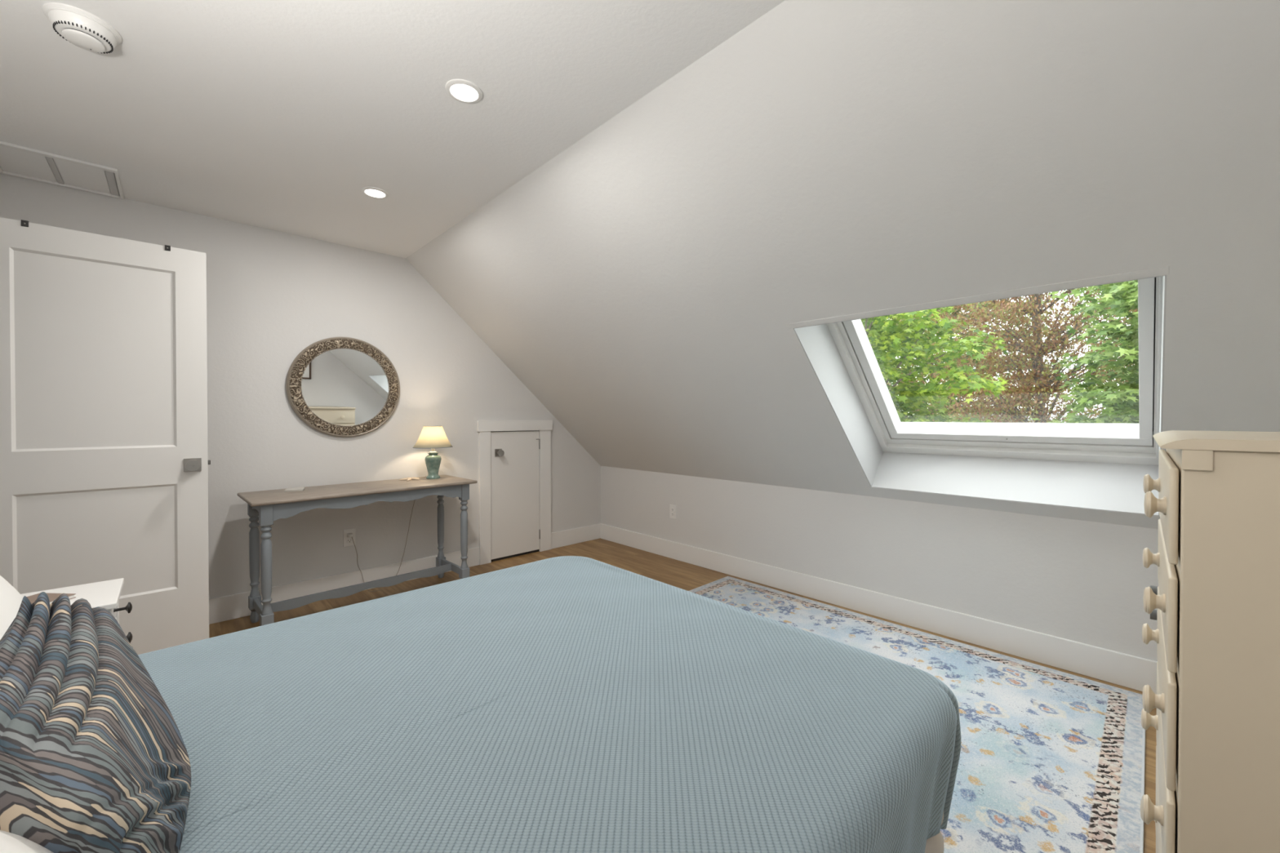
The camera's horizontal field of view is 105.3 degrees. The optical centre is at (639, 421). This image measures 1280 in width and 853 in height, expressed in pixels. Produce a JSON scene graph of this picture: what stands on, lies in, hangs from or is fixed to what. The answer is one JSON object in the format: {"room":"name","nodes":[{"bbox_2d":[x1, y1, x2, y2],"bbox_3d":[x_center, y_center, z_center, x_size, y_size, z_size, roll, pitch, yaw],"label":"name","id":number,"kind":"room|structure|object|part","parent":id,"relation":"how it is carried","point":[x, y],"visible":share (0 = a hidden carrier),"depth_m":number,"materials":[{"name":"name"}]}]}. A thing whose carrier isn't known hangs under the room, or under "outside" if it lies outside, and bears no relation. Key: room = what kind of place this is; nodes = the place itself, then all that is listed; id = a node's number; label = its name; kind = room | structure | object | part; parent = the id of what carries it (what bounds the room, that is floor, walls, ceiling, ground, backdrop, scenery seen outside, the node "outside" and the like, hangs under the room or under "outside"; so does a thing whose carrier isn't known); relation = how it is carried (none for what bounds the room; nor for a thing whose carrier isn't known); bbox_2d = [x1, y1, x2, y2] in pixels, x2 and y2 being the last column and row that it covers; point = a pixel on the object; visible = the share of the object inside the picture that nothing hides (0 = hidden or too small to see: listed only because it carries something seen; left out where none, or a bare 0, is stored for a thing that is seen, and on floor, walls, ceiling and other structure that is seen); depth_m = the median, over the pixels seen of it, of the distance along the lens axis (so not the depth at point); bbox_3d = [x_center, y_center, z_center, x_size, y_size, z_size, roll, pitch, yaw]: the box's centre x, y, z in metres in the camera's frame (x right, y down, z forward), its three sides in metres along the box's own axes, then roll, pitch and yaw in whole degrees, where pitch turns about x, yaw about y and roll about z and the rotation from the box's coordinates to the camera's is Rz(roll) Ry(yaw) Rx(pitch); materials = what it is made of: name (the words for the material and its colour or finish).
{"room":"bedroom","nodes":[
{"label":"bedroom","id":0,"kind":"room"},
{"bbox_2d":[0,173,600,599],"bbox_3d":[-1.677,-0.064,3.779,4.220,2.499,0.114,0,1,-44],"label":"wall","id":1,"kind":"structure","parent":0,"point":[272,295],"depth_m":3.25,"materials":[{"name":"paint"}]},
{"bbox_2d":[285,337,399,437],"bbox_3d":[-2.006,-0.234,3.351,0.686,0.686,0.030,-1,2,-44],"label":"wall mirror","id":2,"kind":"object","parent":1,"relation":"attached to","point":[342,387],"visible":1,"depth_m":3.33,"materials":[{"name":"brown metal"}]},
{"bbox_2d":[301,348,388,426],"bbox_3d":[-2.011,-0.234,3.356,0.536,0.536,0.011,-1,2,-44],"label":"mirror glass","id":3,"kind":"object","parent":2,"relation":"attached to","point":[340,387],"depth_m":3.34,"materials":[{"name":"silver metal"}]},
{"bbox_2d":[342,528,355,546],"bbox_3d":[-2.011,0.804,3.382,0.074,0.120,0.009,0,1,-44],"label":"wall outlet","id":4,"kind":"object","parent":1,"relation":"attached to","point":[348,541],"visible":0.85,"depth_m":3.38,"materials":[{"name":"white plastic"}]},
{"bbox_2d":[346,537,352,542],"bbox_3d":[-2.009,0.824,3.381,0.033,0.029,0.003,0,1,-44],"label":"receptacle","id":5,"kind":"object","parent":4,"relation":"attached to","point":[348,540],"depth_m":3.38,"materials":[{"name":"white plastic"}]},
{"bbox_2d":[208,523,600,624],"bbox_3d":[-1.739,1.114,3.642,3.726,0.147,0.014,0,1,-44],"label":"baseboard","id":6,"kind":"structure","parent":1,"relation":"attached to","point":[224,608],"depth_m":3.39,"materials":[{"name":"white paint"}]},
{"bbox_2d":[476,419,552,564],"bbox_3d":[-1.059,0.585,4.249,0.718,1.193,0.071,0,1,-44],"label":"door","id":7,"kind":"structure","parent":1,"relation":"in","point":[514,456],"depth_m":4.25,"materials":[{"name":"white paint"}]},
{"bbox_3d":[-1.181,0.265,4.121,0.065,0.065,0.059,0,1,-44],"label":"knob","id":8,"kind":"part","parent":7,"relation":"part of","materials":[{"name":"silver metal"}]},
{"bbox_2d":[0,0,784,257],"bbox_3d":[-0.895,-1.242,1.433,2.120,0.100,4.530,0,1,-44],"label":"ceiling","id":9,"kind":"structure","parent":0,"point":[277,115],"depth_m":1.77,"materials":[{"name":"paint"}]},
{"bbox_2d":[0,141,124,199],"bbox_3d":[-2.780,-1.193,2.325,0.426,0.014,0.415,0,1,-44],"label":"air vent","id":10,"kind":"object","parent":9,"relation":"attached to","point":[18,161],"visible":1,"depth_m":2.33,"materials":[{"name":"white metal"}]},
{"bbox_3d":[-2.855,-1.198,2.262,0.166,0.003,0.363,0,1,-44],"label":"panel","id":11,"kind":"part","parent":10,"relation":"part of","materials":[{"name":"paint"}]},
{"bbox_3d":[-2.721,-1.199,2.390,0.157,0.003,0.363,0,1,-44],"label":"panel","id":12,"kind":"part","parent":10,"relation":"part of","materials":[{"name":"paint"}]},
{"bbox_2d":[42,2,122,53],"bbox_3d":[-1.671,-1.164,1.468,0.158,0.057,0.158,0,1,-44],"label":"smoke detector","id":13,"kind":"object","parent":9,"relation":"attached to","point":[84,29],"visible":1,"depth_m":1.44,"materials":[{"name":"white plastic"}]},
{"bbox_2d":[360,186,388,198],"bbox_3d":[-1.389,-1.198,2.563,0.128,0.008,0.128,0,1,-44],"label":"recessed light","id":14,"kind":"object","parent":9,"relation":"in","point":[373,192],"visible":1,"depth_m":2.55,"materials":[{"name":"white plastic"}]},
{"bbox_2d":[364,189,385,197],"bbox_3d":[-1.389,-1.197,2.563,0.096,0.003,0.096,0,1,-44],"label":"diffuser","id":15,"kind":"object","parent":14,"relation":"attached to","point":[371,193],"depth_m":2.56,"materials":[{"name":"white plastic"}]},
{"bbox_2d":[444,79,482,103],"bbox_3d":[-0.636,-1.191,1.768,0.128,0.008,0.128,0,1,-44],"label":"recessed light","id":16,"kind":"object","parent":9,"relation":"in","point":[463,91],"visible":1,"depth_m":1.76,"materials":[{"name":"white plastic"}]},
{"bbox_2d":[450,84,478,101],"bbox_3d":[-0.636,-1.190,1.768,0.096,0.003,0.096,0,1,-44],"label":"diffuser","id":17,"kind":"object","parent":16,"relation":"attached to","point":[460,92],"depth_m":1.77,"materials":[{"name":"white plastic"}]},
{"bbox_2d":[208,537,1156,852],"bbox_3d":[-0.786,1.246,1.560,5.420,0.080,4.530,0,1,-44],"label":"floor","id":18,"kind":"structure","parent":0,"point":[686,576],"depth_m":3.60,"materials":[{"name":"brown wood"}]},
{"bbox_2d":[21,577,132,643],"bbox_3d":[-1.846,0.879,1.469,0.448,0.655,0.320,0,1,-44],"label":"nightstand","id":19,"kind":"object","parent":18,"relation":"on","point":[106,594],"visible":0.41,"depth_m":1.58,"materials":[{"name":"white paint"}]},
{"bbox_2d":[26,592,75,604],"bbox_3d":[-1.825,0.545,1.485,0.120,0.012,0.094,0,1,3],"label":"book","id":20,"kind":"object","parent":19,"relation":"on","point":[52,597],"visible":0.24,"depth_m":1.50,"materials":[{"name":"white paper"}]},
{"bbox_3d":[-1.724,0.616,1.583,0.026,0.089,0.222,0,1,-44],"label":"drawer","id":21,"kind":"part","parent":19,"relation":"part of","materials":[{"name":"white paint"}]},
{"bbox_3d":[-1.700,0.616,1.607,0.042,0.036,0.036,0,1,-44],"label":"knob","id":22,"kind":"part","parent":19,"relation":"part of","materials":[{"name":"black metal"}]},
{"bbox_3d":[-1.700,0.716,1.608,0.042,0.036,0.036,0,1,-44],"label":"knob","id":23,"kind":"part","parent":19,"relation":"part of","materials":[{"name":"black metal"}]},
{"bbox_2d":[236,475,477,626],"bbox_3d":[-1.766,0.805,3.175,0.500,0.772,1.264,0,1,44],"label":"console table","id":24,"kind":"object","parent":18,"relation":"on","point":[270,505],"visible":0.92,"depth_m":2.93,"materials":[{"name":"grey paint"}]},
{"bbox_3d":[-2.291,0.818,2.905,0.055,0.752,0.055,1,1,44],"label":"leg","id":25,"kind":"part","parent":24,"relation":"part of","materials":[{"name":"grey paint"}]},
{"bbox_3d":[-2.018,0.820,2.641,0.055,0.752,0.055,1,1,44],"label":"leg","id":26,"kind":"part","parent":24,"relation":"part of","materials":[{"name":"grey paint"}]},
{"bbox_2d":[284,487,305,492],"bbox_3d":[-2.108,0.416,2.986,0.095,0.011,0.115,0,1,-30],"label":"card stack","id":27,"kind":"object","parent":24,"relation":"on","point":[292,489],"visible":1,"depth_m":2.95,"materials":[{"name":"white paper"}]},
{"bbox_2d":[347,425,453,591],"bbox_3d":[-1.688,0.612,3.485,0.653,1.160,0.379,0,1,-44],"label":"table lamp","id":28,"kind":"object","parent":24,"relation":"on","point":[431,437],"depth_m":3.52,"materials":[{"name":"green ceramic"}]},
{"bbox_3d":[-1.794,0.801,3.514,0.526,0.782,0.108,0,1,-34],"label":"power cord","id":29,"kind":"part","parent":28,"relation":"part of","materials":[{"name":"black plastic"}]},
{"bbox_3d":[-1.514,0.111,3.574,0.268,0.154,0.268,0,1,-44],"label":"lampshade","id":30,"kind":"part","parent":28,"relation":"part of","materials":[{"name":"beige fabric"}]},
{"bbox_3d":[-1.514,0.188,3.574,0.272,0.004,0.272,0,1,-44],"label":"shade trim","id":31,"kind":"part","parent":28,"relation":"part of","materials":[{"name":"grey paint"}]},
{"bbox_2d":[429,448,436,453],"bbox_3d":[-1.514,0.180,3.574,0.052,0.098,0.052,0,1,-44],"label":"socket","id":32,"kind":"object","parent":28,"relation":"attached to","point":[433,450],"depth_m":3.56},
{"bbox_2d":[399,477,420,480],"bbox_3d":[-1.636,0.408,3.497,0.148,0.016,0.141,0,1,26],"label":"starfish","id":33,"kind":"object","parent":24,"relation":"on","point":[406,478],"visible":1,"depth_m":3.47,"materials":[{"name":"beige"}]},
{"bbox_3d":[-1.513,0.811,3.710,0.055,0.752,0.055,1,1,44],"label":"leg","id":34,"kind":"part","parent":24,"relation":"part of","materials":[{"name":"grey paint"}]},
{"bbox_3d":[-1.240,0.813,3.446,0.055,0.752,0.055,1,1,44],"label":"leg","id":35,"kind":"part","parent":24,"relation":"part of","materials":[{"name":"grey paint"}]},
{"bbox_2d":[688,576,1145,852],"bbox_3d":[0.335,1.197,1.869,3.040,0.011,2.210,0,1,-44],"label":"area rug","id":36,"kind":"object","parent":18,"relation":"on","point":[1051,761],"visible":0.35,"depth_m":1.83,"materials":[{"name":"multicoloured fabric"}]},
{"bbox_2d":[924,813,944,852],"bbox_3d":[-0.485,0.715,1.029,1.915,0.968,1.504,0,1,-44],"label":"bed","id":37,"kind":"object","parent":36,"relation":"on","point":[935,844],"visible":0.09,"depth_m":1.12,"materials":[{"name":"white paint"}]},
{"bbox_2d":[1150,585,1157,620],"bbox_3d":[1.958,0.885,1.669,0.037,0.640,0.302,0,1,-44],"label":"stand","id":38,"kind":"object","parent":18,"relation":"on","point":[1153,615],"visible":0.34,"depth_m":1.76,"materials":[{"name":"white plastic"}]},
{"bbox_2d":[1140,430,1279,852],"bbox_3d":[1.305,0.620,0.934,0.744,1.184,0.483,-1,1,-44],"label":"dresser","id":39,"kind":"object","parent":18,"relation":"on","point":[1216,722],"visible":1,"depth_m":0.80,"materials":[{"name":"beige paint"}]},
{"bbox_3d":[1.290,0.990,1.240,0.052,0.052,0.030,-1,1,-44],"label":"knob","id":40,"kind":"part","parent":39,"relation":"part of","materials":[{"name":"beige paint"}]},
{"bbox_3d":[1.290,0.756,1.238,0.052,0.052,0.030,-1,1,-44],"label":"knob","id":41,"kind":"part","parent":39,"relation":"part of","materials":[{"name":"beige paint"}]},
{"bbox_3d":[1.290,0.539,1.236,0.052,0.052,0.030,-1,1,-44],"label":"knob","id":42,"kind":"part","parent":39,"relation":"part of","materials":[{"name":"beige paint"}]},
{"bbox_3d":[1.290,0.346,1.234,0.052,0.052,0.030,-1,1,-44],"label":"knob","id":43,"kind":"part","parent":39,"relation":"part of","materials":[{"name":"beige paint"}]},
{"bbox_3d":[1.290,0.159,1.232,0.052,0.052,0.030,-1,1,-44],"label":"knob","id":44,"kind":"part","parent":39,"relation":"part of","materials":[{"name":"beige paint"}]},
{"bbox_3d":[0.997,0.759,0.951,0.052,0.052,0.030,-1,1,-44],"label":"knob","id":45,"kind":"part","parent":39,"relation":"part of","materials":[{"name":"beige paint"}]},
{"bbox_3d":[0.997,0.541,0.949,0.052,0.052,0.030,-1,1,-44],"label":"knob","id":46,"kind":"part","parent":39,"relation":"part of","materials":[{"name":"beige paint"}]},
{"bbox_3d":[0.997,0.348,0.947,0.052,0.052,0.030,-1,1,-44],"label":"knob","id":47,"kind":"part","parent":39,"relation":"part of","materials":[{"name":"beige paint"}]},
{"bbox_3d":[0.997,0.162,0.946,0.052,0.052,0.030,-1,1,-44],"label":"knob","id":48,"kind":"part","parent":39,"relation":"part of","materials":[{"name":"beige paint"}]},
{"bbox_3d":[1.161,0.991,1.085,0.696,0.222,0.011,-1,1,-44],"label":"drawer","id":49,"kind":"part","parent":39,"relation":"part of","materials":[{"name":"beige paint"}]},
{"bbox_3d":[1.161,0.758,1.083,0.696,0.209,0.011,-1,1,-44],"label":"drawer","id":50,"kind":"part","parent":39,"relation":"part of","materials":[{"name":"beige paint"}]},
{"bbox_3d":[1.161,0.540,1.081,0.696,0.186,0.011,-1,1,-44],"label":"drawer","id":51,"kind":"part","parent":39,"relation":"part of","materials":[{"name":"beige paint"}]},
{"bbox_3d":[1.161,0.347,1.080,0.696,0.164,0.011,-1,1,-44],"label":"drawer","id":52,"kind":"part","parent":39,"relation":"part of","materials":[{"name":"beige paint"}]},
{"bbox_3d":[1.161,0.160,1.078,0.696,0.166,0.011,-1,1,-44],"label":"drawer","id":53,"kind":"part","parent":39,"relation":"part of","materials":[{"name":"beige paint"}]},
{"bbox_2d":[405,0,1279,528],"bbox_3d":[0.469,-0.604,2.745,2.335,2.158,4.530,0,1,-44],"label":"ceiling","id":54,"kind":"structure","parent":0,"point":[643,282],"depth_m":1.63,"materials":[{"name":"paint"}]},
{"bbox_2d":[785,266,1168,519],"bbox_3d":[1.458,-0.020,2.195,0.971,0.873,1.225,0,1,-44],"label":"trim","id":55,"kind":"structure","parent":54,"relation":"attached to","point":[1163,270],"depth_m":2.03,"materials":[{"name":"paint"}]},
{"bbox_2d":[793,275,1166,515],"bbox_3d":[1.534,-0.119,2.251,1.116,1.042,1.193,0,1,-44],"label":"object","id":56,"kind":"structure","parent":54,"relation":"attached to","point":[1108,486],"depth_m":2.53,"materials":[{"name":"white paint"}]},
{"bbox_2d":[826,275,1163,465],"bbox_3d":[1.635,-0.276,2.346,1.078,0.990,1.253,0,1,-44],"label":"window","id":57,"kind":"structure","parent":54,"relation":"attached to","point":[1117,443],"depth_m":2.50,"materials":[{"name":"white paint"}]},
{"bbox_2d":[600,466,1158,661],"bbox_3d":[1.142,0.812,3.407,0.114,0.754,4.336,0,1,-44],"label":"wall","id":58,"kind":"structure","parent":0,"point":[1077,580],"depth_m":2.80,"materials":[{"name":"paint"}]},
{"bbox_2d":[669,504,675,519],"bbox_3d":[0.284,0.779,4.214,0.009,0.120,0.074,0,1,-44],"label":"wall outlet","id":59,"kind":"object","parent":58,"relation":"attached to","point":[672,508],"visible":1,"depth_m":4.21,"materials":[{"name":"white plastic"}]},
{"bbox_2d":[600,523,1157,693],"bbox_3d":[1.100,1.116,3.359,0.016,0.147,4.322,0,1,-44],"label":"baseboard","id":60,"kind":"structure","parent":58,"relation":"attached to","point":[1120,668],"depth_m":2.77,"materials":[{"name":"white paint"}]},
{"bbox_3d":[-1.633,-0.011,0.741,0.120,2.449,4.336,0,1,-44],"label":"wall","id":61,"kind":"structure","parent":0,"visible":0},
{"bbox_2d":[0,217,210,654],"bbox_3d":[-2.405,0.179,2.189,0.725,2.018,0.148,0,1,-44],"label":"door","id":62,"kind":"structure","parent":61,"relation":"in","point":[104,462],"depth_m":2.19,"materials":[{"name":"white paint"}]},
{"bbox_2d":[21,219,28,226],"bbox_3d":[-2.568,-0.750,2.046,0.020,0.164,0.070,0,1,-44],"label":"hook","id":63,"kind":"object","parent":62,"relation":"attached to","point":[24,223],"visible":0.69,"depth_m":2.02,"materials":[{"name":"black metal"}]},
{"bbox_2d":[164,244,170,251],"bbox_3d":[-2.261,-0.753,2.340,0.020,0.164,0.070,0,1,-44],"label":"hook","id":64,"kind":"object","parent":62,"relation":"attached to","point":[166,247],"visible":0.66,"depth_m":2.32,"materials":[{"name":"black metal"}]},
{"bbox_3d":[-2.159,0.212,2.359,0.053,0.053,0.053,0,1,-44],"label":"knob","id":65,"kind":"part","parent":62,"relation":"part of","materials":[{"name":"silver metal"}]},
{"label":"outside","id":66,"kind":"structure","parent":0,"visible":0},
{"bbox_3d":[32.642,6.441,36.620,88.500,0.100,120.000,0,1,-44],"label":"lawn","id":67,"kind":"structure","parent":66,"visible":0},
{"bbox_2d":[860,303,1008,422],"bbox_3d":[3.467,1.603,7.682,3.785,10.111,4.983,0,1,32],"label":"maple tree","id":68,"kind":"object","parent":67,"relation":"on","point":[880,335],"visible":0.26,"depth_m":6.89,"materials":[{"name":"green plant"}]},
{"bbox_2d":[882,299,1070,422],"bbox_3d":[9.934,0.752,16.463,6.944,11.654,5.675,0,1,39],"label":"tree","id":69,"kind":"object","parent":67,"relation":"on","point":[978,304],"visible":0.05,"depth_m":15.18,"materials":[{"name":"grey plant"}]},
{"bbox_2d":[884,286,1138,422],"bbox_3d":[8.766,0.040,10.626,6.594,13.182,5.100,0,1,31],"label":"tree","id":70,"kind":"object","parent":67,"relation":"on","point":[1042,389],"visible":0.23,"depth_m":10.19,"materials":[{"name":"brown plant"}]},
{"bbox_2d":[982,409,1101,422],"bbox_3d":[19.009,3.046,19.379,6.800,7.000,10.800,0,1,-44],"label":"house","id":71,"kind":"structure","parent":67,"relation":"on","point":[1093,410],"depth_m":20.35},
{"bbox_2d":[1029,280,1138,423],"bbox_3d":[7.229,1.621,5.774,4.776,10.110,3.927,0,1,-25],"label":"leafy tree","id":72,"kind":"object","parent":67,"relation":"on","point":[1125,294],"visible":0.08,"depth_m":6.07,"materials":[{"name":"green plant"}]},
{"bbox_2d":[1088,309,1137,413],"bbox_3d":[15.794,0.708,11.890,7.395,11.826,5.786,0,1,39],"label":"tree","id":73,"kind":"object","parent":67,"relation":"on","point":[1137,309],"visible":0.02,"depth_m":13.72,"materials":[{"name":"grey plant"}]},
{"bbox_3d":[-0.497,0.727,1.036,1.810,0.208,1.444,0,1,-44],"label":"mattress","id":74,"kind":"object","parent":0,"visible":0},
{"bbox_2d":[137,555,960,852],"bbox_3d":[-0.461,0.780,1.055,1.938,0.355,1.566,0,1,-44],"label":"bedspread","id":75,"kind":"object","parent":74,"relation":"on","point":[564,704],"visible":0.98,"depth_m":0.98,"materials":[{"name":"blue fabric"}]},
{"bbox_2d":[0,575,22,639],"bbox_3d":[-1.317,0.430,0.898,0.287,0.426,0.645,0,1,-37],"label":"pillow","id":76,"kind":"object","parent":75,"relation":"on","point":[11,599],"visible":0.11,"depth_m":1.01,"materials":[{"name":"white fabric"}]},
{"bbox_2d":[0,830,53,852],"bbox_3d":[-0.654,0.466,0.329,0.354,0.314,0.560,0,1,-44],"label":"pillow","id":77,"kind":"object","parent":75,"relation":"on","point":[10,842],"visible":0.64,"depth_m":0.54,"materials":[{"name":"white fabric"}]},
{"bbox_2d":[0,591,191,852],"bbox_3d":[-0.809,0.437,0.701,0.242,0.334,0.469,0,1,-44],"label":"striped cushion","id":78,"kind":"object","parent":75,"relation":"on","point":[94,758],"visible":0.95,"depth_m":0.65,"materials":[{"name":"fabric"}]}
]}

